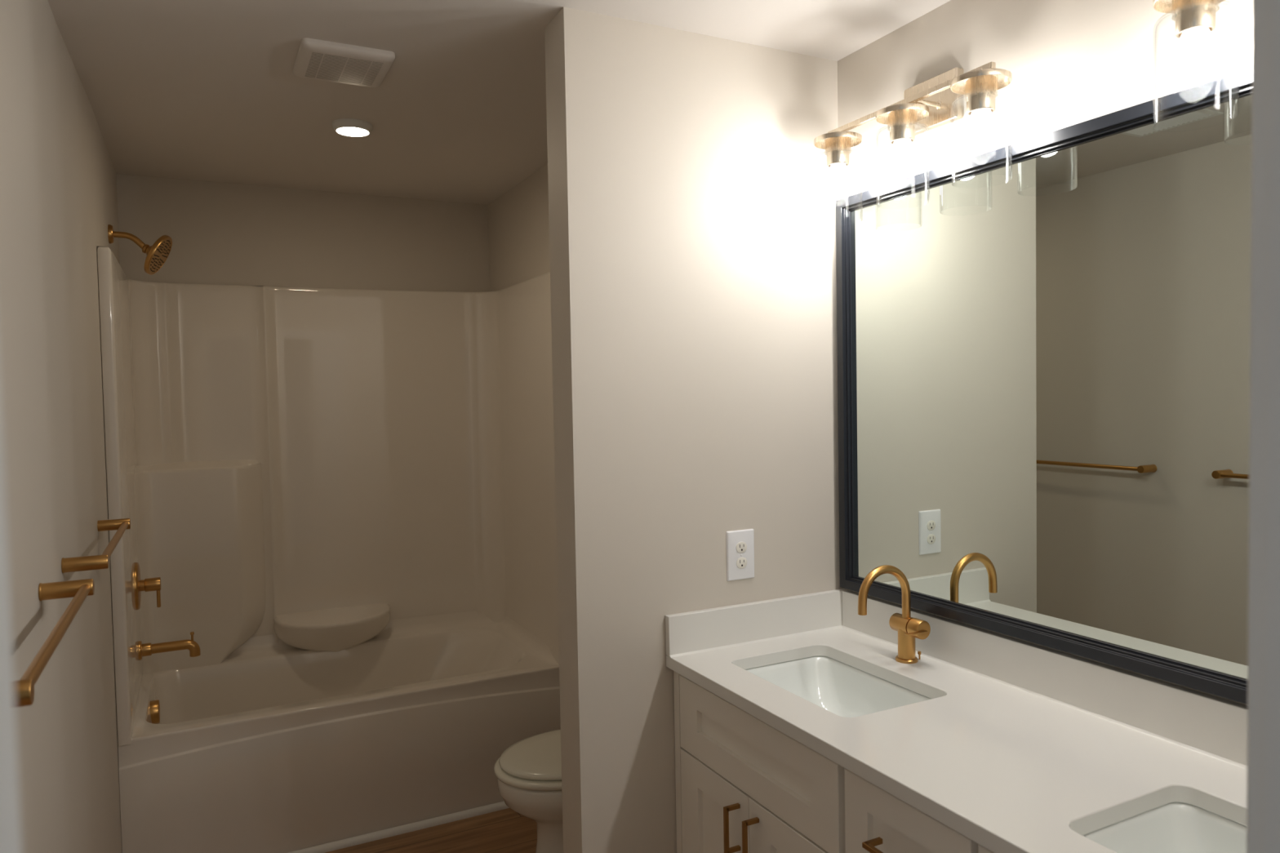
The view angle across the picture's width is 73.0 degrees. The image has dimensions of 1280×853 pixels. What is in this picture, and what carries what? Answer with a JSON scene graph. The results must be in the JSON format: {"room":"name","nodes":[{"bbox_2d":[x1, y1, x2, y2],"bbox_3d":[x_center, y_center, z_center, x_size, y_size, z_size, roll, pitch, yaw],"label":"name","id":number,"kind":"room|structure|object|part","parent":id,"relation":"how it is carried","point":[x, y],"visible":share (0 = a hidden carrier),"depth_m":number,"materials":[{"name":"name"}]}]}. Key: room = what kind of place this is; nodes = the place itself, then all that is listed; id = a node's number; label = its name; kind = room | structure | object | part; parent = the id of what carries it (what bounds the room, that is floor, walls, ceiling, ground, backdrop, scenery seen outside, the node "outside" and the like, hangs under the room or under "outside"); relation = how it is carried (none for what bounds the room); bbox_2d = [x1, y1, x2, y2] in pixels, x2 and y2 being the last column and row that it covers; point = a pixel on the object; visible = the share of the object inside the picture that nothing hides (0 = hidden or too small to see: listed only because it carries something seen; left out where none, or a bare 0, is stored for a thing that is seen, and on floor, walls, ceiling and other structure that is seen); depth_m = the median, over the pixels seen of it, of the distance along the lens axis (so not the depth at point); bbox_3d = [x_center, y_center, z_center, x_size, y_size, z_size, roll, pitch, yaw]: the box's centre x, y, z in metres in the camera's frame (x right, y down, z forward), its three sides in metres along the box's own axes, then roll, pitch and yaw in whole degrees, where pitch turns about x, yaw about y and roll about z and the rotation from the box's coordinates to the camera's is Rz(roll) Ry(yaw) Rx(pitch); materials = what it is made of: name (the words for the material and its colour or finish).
{"room":"bathroom","nodes":[
{"label":"bathroom","id":0,"kind":"room"},
{"bbox_2d":[0,0,122,852],"bbox_3d":[-1.266,0.273,1.790,0.129,2.440,3.880,-2,2,-27],"label":"wall","id":1,"kind":"structure","parent":0,"point":[59,201],"depth_m":1.82,"materials":[{"name":"beige paint"}]},
{"bbox_2d":[13,578,94,707],"bbox_3d":[-0.912,0.310,1.309,0.084,0.033,0.693,-2,2,-27],"label":"towel bar","id":2,"kind":"object","parent":1,"relation":"attached to","point":[24,688],"visible":0.99,"depth_m":1.31,"materials":[{"name":"gold metal"}]},
{"bbox_3d":[-0.762,0.318,1.014,0.084,0.033,0.033,-2,2,-27],"label":"post","id":3,"kind":"part","parent":2,"relation":"part of","materials":[{"name":"gold metal"}]},
{"bbox_3d":[-0.885,0.309,1.322,0.017,0.017,0.660,-2,2,-27],"label":"rail","id":4,"kind":"part","parent":2,"relation":"part of","materials":[{"name":"gold metal"}]},
{"bbox_3d":[-1.061,0.302,1.603,0.084,0.033,0.033,-2,2,-27],"label":"post","id":5,"kind":"part","parent":2,"relation":"part of","materials":[{"name":"gold metal"}]},
{"bbox_2d":[61,518,130,573],"bbox_3d":[-1.341,0.286,2.156,0.084,0.033,0.693,-2,2,-27],"label":"towel bar","id":6,"kind":"object","parent":1,"relation":"attached to","point":[96,562],"visible":0.92,"depth_m":1.87,"materials":[{"name":"gold metal"}]},
{"bbox_3d":[-1.192,0.295,1.861,0.084,0.033,0.033,-2,2,-27],"label":"post","id":7,"kind":"part","parent":6,"relation":"part of","materials":[{"name":"gold metal"}]},
{"bbox_3d":[-1.491,0.278,2.450,0.084,0.033,0.033,-2,2,-27],"label":"post","id":8,"kind":"part","parent":6,"relation":"part of","materials":[{"name":"gold metal"}]},
{"bbox_3d":[-1.315,0.285,2.169,0.017,0.017,0.660,-2,2,-27],"label":"rail","id":9,"kind":"part","parent":6,"relation":"part of","materials":[{"name":"gold metal"}]},
{"bbox_2d":[107,224,172,275],"bbox_3d":[-1.758,-0.623,3.052,0.194,0.168,0.151,-2,2,-27],"label":"shower head","id":10,"kind":"object","parent":1,"relation":"attached to","point":[157,254],"visible":1,"depth_m":3.04,"materials":[{"name":"gold metal"}]},
{"bbox_3d":[-1.796,-0.651,3.043,0.121,0.065,0.021,-2,2,-27],"label":"arm","id":11,"kind":"part","parent":10,"relation":"part of","materials":[{"name":"gold metal"}]},
{"bbox_2d":[115,173,489,292],"bbox_3d":[-1.231,0.193,3.914,1.858,2.440,0.120,-2,2,-27],"label":"wall","id":12,"kind":"structure","parent":0,"point":[220,233],"depth_m":3.71,"materials":[{"name":"beige paint"}]},
{"bbox_2d":[325,808,537,852],"bbox_3d":[0.105,1.514,1.218,4.400,0.050,6.200,-2,2,-27],"label":"floor","id":13,"kind":"structure","parent":0,"point":[506,830],"depth_m":3.01,"materials":[{"name":"brown wood"}]},
{"bbox_2d":[97,245,560,852],"bbox_3d":[-1.157,0.424,3.390,1.499,2.015,0.887,-2,2,-27],"label":"bathtub surround","id":14,"kind":"object","parent":13,"relation":"on","point":[345,498],"visible":0.97,"depth_m":3.52,"materials":[{"name":"beige plastic"}]},
{"bbox_2d":[133,562,160,609],"bbox_3d":[-1.758,0.567,3.096,0.078,0.168,0.168,-2,2,-27],"label":"shower valve","id":15,"kind":"object","parent":14,"relation":"attached to","point":[148,584],"visible":0.99,"depth_m":3.08,"materials":[{"name":"gold metal"}]},
{"bbox_3d":[-1.754,0.567,3.098,0.068,0.047,0.047,-2,2,-27],"label":"handle","id":16,"kind":"part","parent":15,"relation":"part of","materials":[{"name":"gold metal"}]},
{"bbox_3d":[-1.730,0.610,3.111,0.012,0.079,0.016,-2,2,-27],"label":"lever","id":17,"kind":"part","parent":15,"relation":"part of","materials":[{"name":"gold metal"}]},
{"bbox_3d":[-1.728,1.016,3.079,0.034,0.082,0.082,-2,2,-27],"label":"overflow plate","id":18,"kind":"part","parent":14,"relation":"part of","materials":[{"name":"gold metal"}]},
{"bbox_2d":[137,631,200,660],"bbox_3d":[-1.701,0.797,3.131,0.196,0.088,0.068,-2,2,-27],"label":"tub spout","id":19,"kind":"object","parent":14,"relation":"attached to","point":[145,649],"visible":1,"depth_m":3.12,"materials":[{"name":"gold metal"}]},
{"bbox_2d":[132,610,559,737],"bbox_3d":[-1.132,1.096,3.400,1.441,0.441,0.817,-2,2,-27],"label":"basin","id":20,"kind":"object","parent":14,"relation":"in","point":[428,673],"depth_m":3.42,"materials":[{"name":"beige"}]},
{"bbox_2d":[288,801,509,852],"bbox_3d":[-0.931,1.431,3.018,1.498,0.022,0.018,-2,2,-27],"label":"trim","id":21,"kind":"structure","parent":14,"relation":"attached to","point":[398,830],"depth_m":3.06,"materials":[{"name":"white paint"}]},
{"bbox_2d":[493,729,563,852],"bbox_3d":[-0.077,1.055,2.818,0.808,0.754,0.470,-2,2,-27],"label":"toilet","id":22,"kind":"object","parent":13,"relation":"on","point":[528,773],"visible":0.18,"depth_m":2.62,"materials":[{"name":"white ceramic"}]},
{"bbox_3d":[-0.235,1.056,2.738,0.454,0.022,0.386,-2,2,-27],"label":"seat","id":23,"kind":"part","parent":22,"relation":"part of","materials":[{"name":"white plastic"}]},
{"bbox_3d":[-0.229,1.030,2.741,0.438,0.022,0.360,-2,2,-27],"label":"lid","id":24,"kind":"part","parent":22,"relation":"part of","materials":[{"name":"white plastic"}]},
{"bbox_3d":[-0.205,1.254,2.759,0.494,0.367,0.368,-2,2,-27],"label":"bowl","id":25,"kind":"part","parent":22,"relation":"part of","materials":[{"name":"white ceramic"}]},
{"bbox_2d":[673,671,845,852],"bbox_3d":[0.463,1.028,2.034,0.586,0.846,0.642,-2,2,-27],"label":"vanity cabinet","id":26,"kind":"object","parent":13,"relation":"on","point":[744,784],"visible":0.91,"depth_m":1.91,"materials":[{"name":"white paint"}]},
{"bbox_3d":[0.183,1.078,2.050,0.019,0.533,0.301,-2,2,-27],"label":"door","id":27,"kind":"part","parent":26,"relation":"part of","materials":[{"name":"white paint"}]},
{"bbox_3d":[0.205,0.896,1.928,0.040,0.105,0.009,-2,2,-27],"label":"handle","id":28,"kind":"part","parent":26,"relation":"part of","materials":[{"name":"brown metal"}]},
{"bbox_3d":[0.238,0.898,1.862,0.040,0.105,0.009,-2,2,-27],"label":"handle","id":29,"kind":"part","parent":26,"relation":"part of","materials":[{"name":"brown metal"}]},
{"bbox_3d":[0.320,1.085,1.780,0.019,0.533,0.301,-2,2,-27],"label":"door","id":30,"kind":"part","parent":26,"relation":"part of","materials":[{"name":"white paint"}]},
{"bbox_2d":[844,768,977,852],"bbox_3d":[0.679,1.040,1.606,0.586,0.846,0.314,-2,2,-27],"label":"vanity cabinet","id":31,"kind":"object","parent":13,"relation":"on","point":[877,821],"visible":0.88,"depth_m":1.51,"materials":[{"name":"white paint"}]},
{"bbox_3d":[0.430,0.731,1.471,0.040,0.009,0.111,-2,2,-27],"label":"handle","id":32,"kind":"part","parent":31,"relation":"part of","materials":[{"name":"brown metal"}]},
{"bbox_2d":[977,844,993,852],"bbox_3d":[0.883,1.051,1.206,0.586,0.846,0.582,-2,2,-27],"label":"vanity cabinet","id":33,"kind":"object","parent":13,"relation":"on","point":[981,849],"visible":0.15,"depth_m":1.32,"materials":[{"name":"white paint"}]},
{"bbox_2d":[665,588,1247,852],"bbox_3d":[0.667,0.550,1.619,0.569,0.132,1.544,-2,2,-27],"label":"countertop","id":34,"kind":"structure","parent":33,"relation":"on","point":[1017,746],"depth_m":1.66,"materials":[{"name":"white stone"}]},
{"bbox_2d":[744,656,931,717],"bbox_3d":[0.446,0.673,1.998,0.336,0.133,0.481,-2,2,-27],"label":"undermount sink","id":35,"kind":"object","parent":34,"relation":"in","point":[841,689],"visible":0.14,"depth_m":2.17,"materials":[{"name":"white ceramic"}]},
{"bbox_2d":[857,564,930,663],"bbox_3d":[0.601,0.450,2.059,0.181,0.240,0.108,-2,2,-27],"label":"sink faucet","id":36,"kind":"object","parent":34,"relation":"on","point":[908,628],"visible":1,"depth_m":2.08,"materials":[{"name":"gold metal"}]},
{"bbox_3d":[0.650,0.486,2.033,0.064,0.004,0.014,-2,2,-27],"label":"lever","id":37,"kind":"part","parent":36,"relation":"part of","materials":[{"name":"gold metal"}]},
{"bbox_3d":[0.663,0.482,2.063,0.045,0.045,0.036,-2,2,-27],"label":"handle","id":38,"kind":"part","parent":36,"relation":"part of","materials":[{"name":"gold metal"}]},
{"bbox_2d":[1082,802,1246,852],"bbox_3d":[0.863,0.696,1.175,0.336,0.133,0.481,-2,2,-27],"label":"undermount sink","id":39,"kind":"object","parent":34,"relation":"in","point":[1172,827],"visible":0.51,"depth_m":1.38,"materials":[{"name":"white ceramic"}]},
{"bbox_2d":[48,0,950,204],"bbox_3d":[-0.408,-1.005,2.190,2.107,0.050,3.880,-2,2,-27],"label":"ceiling","id":40,"kind":"structure","parent":0,"point":[197,90],"depth_m":2.42,"materials":[{"name":"white paint"}]},
{"bbox_2d":[293,37,395,87],"bbox_3d":[-0.794,-0.966,2.316,0.231,0.023,0.244,-2,2,-27],"label":"exhaust fan","id":41,"kind":"object","parent":40,"relation":"attached to","point":[316,59],"visible":1,"depth_m":2.27,"materials":[{"name":"white plastic"}]},
{"bbox_2d":[332,118,373,136],"bbox_3d":[-0.945,-0.980,2.849,0.128,0.027,0.128,-2,2,-27],"label":"recessed light","id":42,"kind":"object","parent":40,"relation":"in","point":[345,126],"visible":1,"depth_m":2.81,"materials":[{"name":"white paint"}]},
{"bbox_2d":[487,163,550,291],"bbox_3d":[-0.335,0.180,3.807,0.357,2.440,0.880,-2,2,-27],"label":"wall","id":43,"kind":"structure","parent":0,"point":[518,221],"depth_m":3.68,"materials":[{"name":"beige paint"}]},
{"bbox_2d":[544,6,842,852],"bbox_3d":[0.177,0.226,2.299,0.808,2.440,0.125,-2,2,-27],"label":"wall partition","id":44,"kind":"structure","parent":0,"point":[693,273],"depth_m":2.17,"materials":[{"name":"beige paint"}]},
{"bbox_2d":[725,528,754,581],"bbox_3d":[0.265,0.337,2.272,0.085,0.130,0.009,-2,2,-27],"label":"wall outlet","id":45,"kind":"object","parent":44,"relation":"attached to","point":[740,543],"visible":1,"depth_m":2.27,"materials":[{"name":"white plastic"}]},
{"bbox_2d":[736,557,746,568],"bbox_3d":[0.267,0.358,2.270,0.033,0.029,0.003,-2,2,-27],"label":"receptacle","id":46,"kind":"object","parent":45,"relation":"attached to","point":[741,562],"depth_m":2.27,"materials":[{"name":"white plastic"}]},
{"bbox_2d":[736,542,746,552],"bbox_3d":[0.266,0.317,2.268,0.033,0.029,0.003,-2,2,-27],"label":"receptacle","id":47,"kind":"object","parent":45,"relation":"attached to","point":[741,547],"depth_m":2.27,"materials":[{"name":"white plastic"}]},
{"bbox_2d":[837,0,1252,706],"bbox_3d":[0.502,0.206,2.685,0.120,2.440,3.880,-2,2,-27],"label":"wall","id":48,"kind":"structure","parent":0,"point":[1069,62],"depth_m":1.84,"materials":[{"name":"beige paint"}]},
{"bbox_2d":[813,61,1012,223],"bbox_3d":[0.635,-0.674,2.036,0.168,0.302,0.579,-2,2,-27],"label":"vanity light","id":49,"kind":"object","parent":48,"relation":"attached to","point":[935,102],"visible":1,"depth_m":2.00,"materials":[{"name":"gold metal"}]},
{"bbox_2d":[813,131,862,167],"bbox_3d":[0.510,-0.713,2.228,0.121,0.081,0.121,-2,2,-27],"label":"socket","id":50,"kind":"object","parent":49,"relation":"attached to","point":[837,145],"depth_m":2.20,"materials":[{"name":"gold metal"}]},
{"bbox_3d":[0.511,-0.629,2.232,0.060,0.053,0.060,-2,2,-27],"label":"bulb","id":51,"kind":"part","parent":49,"relation":"part of","materials":[{"name":"white glass"}]},
{"bbox_3d":[0.511,-0.616,2.232,0.120,0.174,0.120,-2,2,-27],"label":"lamp shade","id":52,"kind":"part","parent":49,"relation":"part of","materials":[{"name":"clear glass"}]},
{"bbox_2d":[875,102,929,144],"bbox_3d":[0.613,-0.708,2.024,0.121,0.081,0.121,-2,2,-27],"label":"socket","id":53,"kind":"object","parent":49,"relation":"attached to","point":[901,119],"depth_m":2.00,"materials":[{"name":"gold metal"}]},
{"bbox_3d":[0.615,-0.623,2.027,0.060,0.053,0.060,-2,2,-27],"label":"bulb","id":54,"kind":"part","parent":49,"relation":"part of","materials":[{"name":"white glass"}]},
{"bbox_3d":[0.615,-0.610,2.028,0.120,0.174,0.120,-2,2,-27],"label":"lamp shade","id":55,"kind":"part","parent":49,"relation":"part of","materials":[{"name":"clear glass"}]},
{"bbox_3d":[0.667,-0.754,2.017,0.084,0.018,0.018,-2,2,-27],"label":"arm","id":56,"kind":"part","parent":49,"relation":"part of","materials":[{"name":"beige metal"}]},
{"bbox_2d":[950,68,1012,115],"bbox_3d":[0.717,-0.702,1.820,0.121,0.081,0.121,-2,2,-27],"label":"socket","id":57,"kind":"object","parent":49,"relation":"attached to","point":[980,87],"depth_m":1.80,"materials":[{"name":"gold metal"}]},
{"bbox_3d":[0.718,-0.618,1.823,0.060,0.053,0.060,-2,2,-27],"label":"bulb","id":58,"kind":"part","parent":49,"relation":"part of","materials":[{"name":"white glass"}]},
{"bbox_3d":[0.719,-0.604,1.824,0.120,0.174,0.120,-2,2,-27],"label":"lamp shade","id":59,"kind":"part","parent":49,"relation":"part of","materials":[{"name":"clear glass"}]},
{"bbox_2d":[835,67,1252,704],"bbox_3d":[0.897,-0.068,1.716,0.029,1.063,1.508,-2,2,-27],"label":"framed mirror","id":60,"kind":"object","parent":48,"relation":"attached to","point":[1043,371],"visible":1,"depth_m":1.77,"materials":[{"name":"black mirror"}]},
{"bbox_2d":[1152,0,1239,127],"bbox_3d":[1.041,-0.652,1.235,0.168,0.302,0.579,-2,2,-27],"label":"vanity light","id":61,"kind":"object","parent":48,"relation":"attached to","point":[1195,20],"visible":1,"depth_m":1.41,"materials":[{"name":"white glass"}]},
{"bbox_2d":[1152,0,1225,38],"bbox_3d":[0.916,-0.691,1.428,0.121,0.081,0.121,-2,2,-27],"label":"socket","id":62,"kind":"object","parent":61,"relation":"attached to","point":[1191,18],"depth_m":1.41,"materials":[{"name":"gold metal"}]},
{"bbox_3d":[0.917,-0.607,1.431,0.060,0.053,0.060,-2,2,-27],"label":"bulb","id":63,"kind":"part","parent":61,"relation":"part of","materials":[{"name":"white glass"}]},
{"bbox_3d":[0.466,0.285,0.560,1.867,2.440,0.120,-2,2,-27],"label":"wall","id":64,"kind":"structure","parent":0,"visible":0},
{"bbox_2d":[0,0,1279,852],"bbox_3d":[0.153,0.465,0.406,0.872,2.105,0.152,-2,2,-27],"label":"door frame","id":65,"kind":"structure","parent":64,"relation":"in","point":[1263,776],"depth_m":0.61,"materials":[{"name":"white paint"}]},
{"bbox_3d":[0.122,0.463,0.467,0.872,2.105,0.016,-2,2,-27],"label":"casing","id":66,"kind":"part","parent":65,"relation":"part of","materials":[{"name":"white paint"}]}
]}

